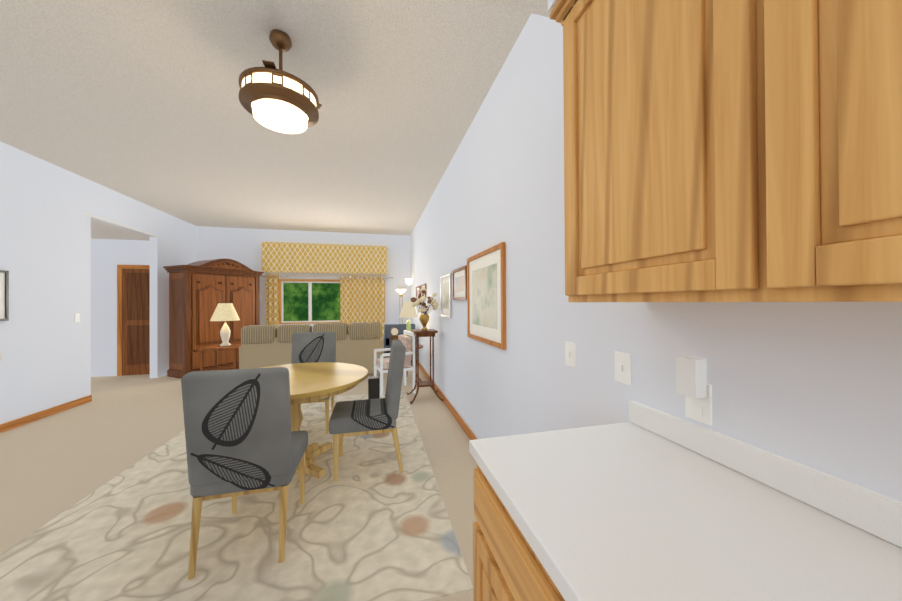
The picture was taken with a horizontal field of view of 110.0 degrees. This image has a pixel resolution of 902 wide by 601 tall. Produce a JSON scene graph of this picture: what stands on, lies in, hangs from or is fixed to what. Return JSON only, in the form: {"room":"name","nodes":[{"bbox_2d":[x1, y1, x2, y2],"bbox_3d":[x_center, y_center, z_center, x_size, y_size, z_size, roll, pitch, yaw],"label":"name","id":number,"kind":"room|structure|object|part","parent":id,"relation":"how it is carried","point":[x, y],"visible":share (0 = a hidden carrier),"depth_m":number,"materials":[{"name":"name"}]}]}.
{"room":"kitchen and dining room","nodes":[
{"label":"kitchen and dining room","id":0,"kind":"room"},
{"bbox_2d":[0,141,196,423],"bbox_3d":[-4.329,-0.178,1.269,0.120,3.130,12.120,0,0,-14],"label":"wall","id":1,"kind":"structure","parent":0,"point":[45,262],"depth_m":3.93,"materials":[{"name":"white paint"}]},
{"bbox_2d":[0,270,8,320],"bbox_3d":[-4.701,-0.053,3.102,0.025,0.535,0.600,0,0,-14],"label":"picture","id":2,"kind":"object","parent":1,"relation":"attached to","point":[4,295],"visible":0.97,"depth_m":3.37,"materials":[{"name":"grey"}]},
{"bbox_2d":[0,395,91,432],"bbox_3d":[-4.610,1.350,2.733,0.013,0.086,3.440,0,0,-14],"label":"baseboard","id":3,"kind":"structure","parent":1,"relation":"attached to","point":[7,426],"depth_m":3.75,"materials":[{"name":"brown wood"}]},
{"bbox_2d":[75,313,79,321],"bbox_3d":[-4.979,0.229,4.204,0.007,0.115,0.070,0,0,-14],"label":"light switch","id":4,"kind":"object","parent":1,"relation":"attached to","point":[77,317],"visible":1,"depth_m":4.20,"materials":[{"name":"white plastic"}]},
{"bbox_2d":[91,239,149,376],"bbox_3d":[-6.346,0.075,6.024,1.540,2.700,0.120,0,0,-14],"label":"wall","id":5,"kind":"structure","parent":0,"point":[108,256],"depth_m":5.92,"materials":[{"name":"white paint"}]},
{"bbox_2d":[117,265,149,375],"bbox_3d":[-5.941,0.370,6.047,0.735,2.096,0.019,0,0,-14],"label":"door","id":6,"kind":"structure","parent":5,"relation":"attached to","point":[133,319],"depth_m":6.01,"materials":[{"name":"brown wood"}]},
{"bbox_2d":[83,212,173,240],"bbox_3d":[-6.122,-1.176,5.089,1.780,0.032,2.060,0,0,-14],"label":"ceiling","id":7,"kind":"structure","parent":0,"point":[99,230],"depth_m":5.39,"materials":[{"name":"white paint"}]},
{"bbox_2d":[0,362,476,600],"bbox_3d":[-3.848,1.422,3.854,7.750,0.054,7.305,0,0,-14],"label":"floor","id":8,"kind":"structure","parent":0,"point":[54,466],"depth_m":2.96,"materials":[{"name":"carpet"}]},
{"bbox_2d":[163,259,263,378],"bbox_3d":[-4.678,0.292,6.370,0.709,2.240,1.520,0,0,23],"label":"armoire","id":9,"kind":"object","parent":8,"relation":"on","point":[199,291],"visible":0.92,"depth_m":5.93,"materials":[{"name":"brown wood"}]},
{"bbox_2d":[198,344,240,370],"bbox_3d":[-3.910,1.095,5.470,0.560,0.615,0.560,0,0,-14],"label":"end table","id":10,"kind":"object","parent":8,"relation":"on","point":[216,348],"visible":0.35,"depth_m":5.28,"materials":[{"name":"brown wood"}]},
{"bbox_2d":[210,303,239,346],"bbox_3d":[-3.914,0.417,5.474,0.430,0.739,0.430,0,0,-14],"label":"table lamp","id":11,"kind":"object","parent":10,"relation":"on","point":[225,312],"visible":1,"depth_m":5.40,"materials":[{"name":"beige fabric"}]},
{"bbox_3d":[-3.915,0.198,5.475,0.430,0.300,0.430,0,0,-14],"label":"lamp shade","id":12,"kind":"part","parent":11,"relation":"part of","materials":[{"name":"beige fabric"}]},
{"bbox_2d":[0,391,472,600],"bbox_3d":[-1.462,1.369,2.835,2.400,0.012,3.380,0,0,-14],"label":"rug","id":13,"kind":"object","parent":8,"relation":"on","point":[372,523],"visible":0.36,"depth_m":1.79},
{"bbox_2d":[181,367,307,578],"bbox_3d":[-1.138,0.856,1.838,0.470,1.005,0.577,0,0,-14],"label":"dining chair","id":14,"kind":"object","parent":13,"relation":"on","point":[241,438],"visible":1,"depth_m":1.60,"materials":[{"name":"grey fabric"}]},
{"bbox_3d":[-1.139,0.677,1.839,0.470,0.648,0.577,0,0,-14],"label":"seat","id":15,"kind":"part","parent":14,"relation":"part of","materials":[{"name":"grey fabric"}]},
{"bbox_2d":[291,332,335,433],"bbox_3d":[-1.527,0.867,3.428,0.470,1.005,0.577,0,0,-14],"label":"dining chair","id":16,"kind":"object","parent":13,"relation":"on","point":[310,347],"visible":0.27,"depth_m":3.60,"materials":[{"name":"grey fabric"}]},
{"bbox_3d":[-1.528,0.688,3.429,0.470,0.648,0.577,0,0,-14],"label":"seat","id":17,"kind":"part","parent":16,"relation":"part of","materials":[{"name":"grey fabric"}]},
{"bbox_2d":[261,362,367,477],"bbox_3d":[-1.308,0.994,2.618,1.200,0.734,1.200,0,0,-14],"label":"dining table","id":18,"kind":"object","parent":13,"relation":"on","point":[314,381],"visible":0.38,"depth_m":2.56,"materials":[{"name":"yellow wood"}]},
{"bbox_2d":[329,339,405,481],"bbox_3d":[-0.684,0.858,2.627,0.577,1.005,0.470,0,0,-14],"label":"dining chair","id":19,"kind":"object","parent":13,"relation":"on","point":[362,417],"visible":1,"depth_m":2.45,"materials":[{"name":"grey fabric"}]},
{"bbox_3d":[-0.685,0.679,2.628,0.577,0.648,0.470,0,0,-14],"label":"seat","id":20,"kind":"part","parent":19,"relation":"part of","materials":[{"name":"grey fabric"}]},
{"bbox_2d":[368,376,379,398],"bbox_3d":[-0.851,1.106,3.490,0.120,0.514,0.120,0,0,-14],"label":"tower speaker","id":21,"kind":"object","parent":13,"relation":"on","point":[373,387],"visible":0.48,"depth_m":3.44},
{"bbox_2d":[239,322,383,373],"bbox_3d":[-2.444,0.898,5.851,2.310,0.994,1.000,0,0,-14],"label":"sofa","id":22,"kind":"object","parent":8,"relation":"on","point":[271,345],"visible":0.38,"depth_m":5.33,"materials":[{"name":"beige fabric"}]},
{"bbox_2d":[374,330,415,396],"bbox_3d":[-0.870,0.932,4.825,0.520,0.900,0.540,0,0,-24],"label":"chair","id":23,"kind":"object","parent":8,"relation":"on","point":[381,364],"visible":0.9,"depth_m":4.68,"materials":[{"name":"white wood"}]},
{"bbox_2d":[383,324,414,363],"bbox_3d":[-1.179,0.956,7.138,0.680,0.880,0.760,0,0,-14],"label":"armchair","id":24,"kind":"object","parent":8,"relation":"on","point":[387,334],"visible":0.19,"depth_m":6.72,"materials":[{"name":"fabric"}]},
{"bbox_2d":[396,285,405,323],"bbox_3d":[-1.241,0.503,7.847,0.280,1.795,0.280,0,0,-14],"label":"floor lamp","id":25,"kind":"object","parent":8,"relation":"on","point":[400,291],"visible":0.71,"depth_m":7.82,"materials":[{"name":"gold metal"}]},
{"bbox_2d":[406,344,422,380],"bbox_3d":[-0.750,1.088,5.471,0.540,0.597,0.540,0,0,-14],"label":"round side table","id":26,"kind":"object","parent":8,"relation":"on","point":[420,346],"visible":0.12,"depth_m":5.44,"materials":[{"name":"brown wood"}]},
{"bbox_2d":[390,327,398,340],"bbox_3d":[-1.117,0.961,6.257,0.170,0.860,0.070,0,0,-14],"label":"mantel clock","id":27,"kind":"object","parent":26,"relation":"on","point":[394,331],"visible":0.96,"depth_m":6.23,"materials":[{"name":"brown wood"}]},
{"bbox_2d":[400,302,417,337],"bbox_3d":[-0.739,0.404,5.499,0.320,0.769,0.320,0,0,-14],"label":"table lamp","id":28,"kind":"object","parent":26,"relation":"on","point":[408,310],"visible":0.67,"depth_m":5.41,"materials":[{"name":"green"}]},
{"bbox_3d":[-0.740,0.155,5.501,0.320,0.270,0.320,0,0,-14],"label":"lamp shade","id":29,"kind":"part","parent":28,"relation":"part of","materials":[{"name":"beige fabric"}]},
{"bbox_2d":[406,329,443,403],"bbox_3d":[-0.373,0.894,4.433,0.464,0.955,0.465,0,0,-14],"label":"plant stand","id":30,"kind":"object","parent":8,"relation":"on","point":[418,333],"visible":0.98,"depth_m":4.34,"materials":[{"name":"brown wood"}]},
{"bbox_2d":[410,287,438,329],"bbox_3d":[-0.366,0.109,4.419,0.415,0.613,0.326,0,0,-14],"label":"urn","id":31,"kind":"object","parent":30,"relation":"on","point":[424,316],"visible":1,"depth_m":4.38,"materials":[{"name":"gold metal"}]},
{"bbox_2d":[0,0,530,235],"bbox_3d":[-2.580,-1.711,4.384,5.010,0.030,6.920,0,0,-14],"label":"ceiling","id":32,"kind":"structure","parent":0,"point":[137,100],"depth_m":2.68,"materials":[{"name":"white paint"}]},
{"bbox_2d":[239,29,321,133],"bbox_3d":[-1.105,-1.441,2.042,0.472,0.551,0.483,0,0,-14],"label":"pendant chandelier","id":33,"kind":"object","parent":32,"relation":"hanging from","point":[272,97],"visible":1,"depth_m":1.95,"materials":[{"name":"brown metal"}]},
{"bbox_3d":[-1.107,-1.248,2.054,0.424,0.166,0.424,0,0,-14],"label":"chandelier glass","id":34,"kind":"part","parent":33,"relation":"part of","materials":[{"name":"beige glass"}]},
{"bbox_2d":[197,226,410,331],"bbox_3d":[-3.380,-0.148,7.678,5.010,3.130,0.120,0,0,-14],"label":"wall","id":35,"kind":"structure","parent":0,"point":[243,246],"depth_m":7.57,"materials":[{"name":"white paint"}]},
{"bbox_2d":[261,242,386,273],"bbox_3d":[-2.976,-1.004,7.611,2.810,0.695,0.210,0,0,-14],"label":"valance","id":36,"kind":"object","parent":35,"relation":"attached to","point":[310,257],"visible":1,"depth_m":7.52,"materials":[{"name":"yellow fabric"}]},
{"bbox_2d":[260,275,392,278],"bbox_3d":[-2.947,-0.571,7.649,3.050,0.050,0.143,0,0,-14],"label":"curtain rod","id":37,"kind":"object","parent":35,"relation":"attached to","point":[326,276],"visible":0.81,"depth_m":7.57,"materials":[{"name":"silver metal"}]},
{"bbox_2d":[266,274,278,325],"bbox_3d":[-4.162,0.389,7.349,0.270,2.000,0.060,0,0,-14],"label":"curtain","id":38,"kind":"object","parent":37,"relation":"hanging from","point":[272,300],"visible":0.67,"depth_m":7.36,"materials":[{"name":"yellow fabric"}]},
{"bbox_2d":[340,275,383,336],"bbox_3d":[-2.190,0.381,7.834,1.050,2.000,0.076,0,0,-14],"label":"curtain","id":39,"kind":"object","parent":37,"relation":"hanging from","point":[361,299],"visible":0.67,"depth_m":7.84,"materials":[{"name":"yellow fabric"}]},
{"bbox_2d":[279,279,384,323],"bbox_3d":[-2.885,0.019,7.785,2.460,1.070,0.105,0,0,-14],"label":"window","id":40,"kind":"structure","parent":35,"relation":"in","point":[309,282],"depth_m":7.63,"materials":[{"name":"white wood"}]},
{"bbox_2d":[476,0,550,16],"bbox_3d":[-1.139,-1.591,-1.503,5.010,0.350,5.200,0,0,-14],"label":"ceiling","id":41,"kind":"structure","parent":0,"point":[538,7],"depth_m":1.51,"materials":[{"name":"white paint"}]},
{"bbox_2d":[548,0,557,11],"bbox_3d":[1.059,-1.202,-1.205,0.360,0.444,4.740,0,0,-14],"label":"soffit beam","id":42,"kind":"structure","parent":41,"relation":"attached to","point":[552,4],"depth_m":1.04,"materials":[{"name":"white paint"}]},
{"bbox_2d":[410,13,901,501],"bbox_3d":[0.421,-0.199,2.431,0.120,3.130,12.120,0,0,-14],"label":"wall","id":43,"kind":"structure","parent":0,"point":[816,385],"depth_m":1.47,"materials":[{"name":"white paint"}]},
{"bbox_2d":[405,278,411,284],"bbox_3d":[-1.031,-0.457,7.730,0.170,0.160,0.170,0,0,-14],"label":"sconce","id":44,"kind":"object","parent":43,"relation":"attached to","point":[408,281],"visible":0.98,"depth_m":7.67,"materials":[{"name":"beige glass"}]},
{"bbox_2d":[416,286,419,298],"bbox_3d":[-0.693,-0.157,6.678,0.025,0.285,0.600,0,0,-14],"label":"picture","id":45,"kind":"object","parent":43,"relation":"attached to","point":[417,290],"visible":0.71,"depth_m":6.78,"materials":[{"name":"brown paper"}]},
{"bbox_2d":[420,284,426,296],"bbox_3d":[-0.527,-0.161,5.998,0.025,0.285,0.600,0,0,-14],"label":"picture","id":46,"kind":"object","parent":43,"relation":"attached to","point":[424,285],"visible":0.42,"depth_m":5.88,"materials":[{"name":"brown wood"}]},
{"bbox_2d":[441,273,451,317],"bbox_3d":[-0.065,-0.060,4.113,0.025,0.549,0.540,0,0,-14],"label":"picture","id":47,"kind":"object","parent":43,"relation":"attached to","point":[446,295],"visible":1,"depth_m":4.08,"materials":[{"name":"grey"}]},
{"bbox_2d":[419,363,476,439],"bbox_3d":[-0.192,1.335,4.679,0.013,0.086,7.199,0,0,-14],"label":"baseboard","id":48,"kind":"structure","parent":43,"relation":"attached to","point":[461,422],"depth_m":3.75,"materials":[{"name":"brown wood"}]},
{"bbox_2d":[452,265,466,299],"bbox_3d":[0.094,-0.180,3.458,0.025,0.347,0.550,0,0,-14],"label":"picture","id":49,"kind":"object","parent":43,"relation":"attached to","point":[459,283],"visible":0.85,"depth_m":3.43,"materials":[{"name":"beige paper"}]},
{"bbox_2d":[467,242,505,349],"bbox_3d":[0.278,-0.031,2.709,0.025,0.775,0.890,0,0,-14],"label":"picture","id":50,"kind":"object","parent":43,"relation":"attached to","point":[486,296],"visible":1,"depth_m":2.59,"materials":[{"name":"brown wood"}]},
{"bbox_2d":[565,341,575,367],"bbox_3d":[0.576,0.260,1.529,0.012,0.115,0.075,0,0,-14],"label":"light switch","id":51,"kind":"object","parent":43,"relation":"attached to","point":[570,348],"depth_m":1.52,"materials":[{"name":"white plastic"}]},
{"bbox_2d":[614,351,630,384],"bbox_3d":[0.654,0.258,1.208,0.012,0.115,0.075,0,0,-14],"label":"light switch","id":52,"kind":"object","parent":43,"relation":"attached to","point":[622,360],"depth_m":1.20,"materials":[{"name":"white plastic"}]},
{"bbox_2d":[553,0,700,301],"bbox_3d":[0.593,-0.480,0.782,0.320,0.968,0.610,0,0,-14],"label":"upper cabinet","id":53,"kind":"object","parent":43,"relation":"attached to","point":[632,177],"depth_m":0.76,"materials":[{"name":"brown wood"}]},
{"bbox_2d":[676,356,711,425],"bbox_3d":[0.705,0.260,0.922,0.050,0.188,0.075,0,0,-14],"label":"electrical outlet","id":54,"kind":"object","parent":43,"relation":"attached to","point":[693,387],"depth_m":0.91,"materials":[{"name":"white plastic"}]},
{"bbox_2d":[629,400,901,547],"bbox_3d":[1.119,0.392,-0.722,0.020,0.076,3.870,0,0,-14],"label":"backsplash","id":55,"kind":"structure","parent":43,"relation":"attached to","point":[877,514],"depth_m":0.71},
{"bbox_2d":[697,0,901,301],"bbox_3d":[0.706,-0.483,0.319,0.320,0.968,0.610,0,0,-14],"label":"upper cabinet","id":56,"kind":"object","parent":43,"relation":"attached to","point":[733,150],"depth_m":0.46,"materials":[{"name":"brown wood"}]},
{"bbox_3d":[-2.407,1.383,-2.032,7.750,0.050,4.815,0,0,-14],"label":"floor","id":57,"kind":"structure","parent":0,"visible":0},
{"bbox_2d":[470,452,552,600],"bbox_3d":[0.445,0.920,0.758,0.630,0.874,0.627,0,0,-14],"label":"base cabinet","id":58,"kind":"object","parent":57,"relation":"on","point":[506,567],"depth_m":0.77,"materials":[{"name":"brown wood"}]},
{"bbox_2d":[469,422,901,600],"bbox_3d":[0.498,0.460,0.533,0.630,0.038,1.136,0,0,-14],"label":"countertop","id":59,"kind":"structure","parent":58,"relation":"on","point":[619,511],"depth_m":0.61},
{"bbox_2d":[549,580,568,600],"bbox_3d":[0.562,0.916,0.283,0.630,0.874,0.627,0,0,-14],"label":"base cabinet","id":60,"kind":"object","parent":57,"relation":"on","point":[554,592],"depth_m":0.55,"materials":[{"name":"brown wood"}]},
{"label":"outside","id":61,"kind":"structure","parent":0,"visible":0},
{"bbox_2d":[283,283,339,320],"bbox_3d":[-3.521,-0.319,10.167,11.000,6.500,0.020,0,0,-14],"label":"garden","id":62,"kind":"object","parent":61,"point":[325,301],"depth_m":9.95,"materials":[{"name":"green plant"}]}
]}

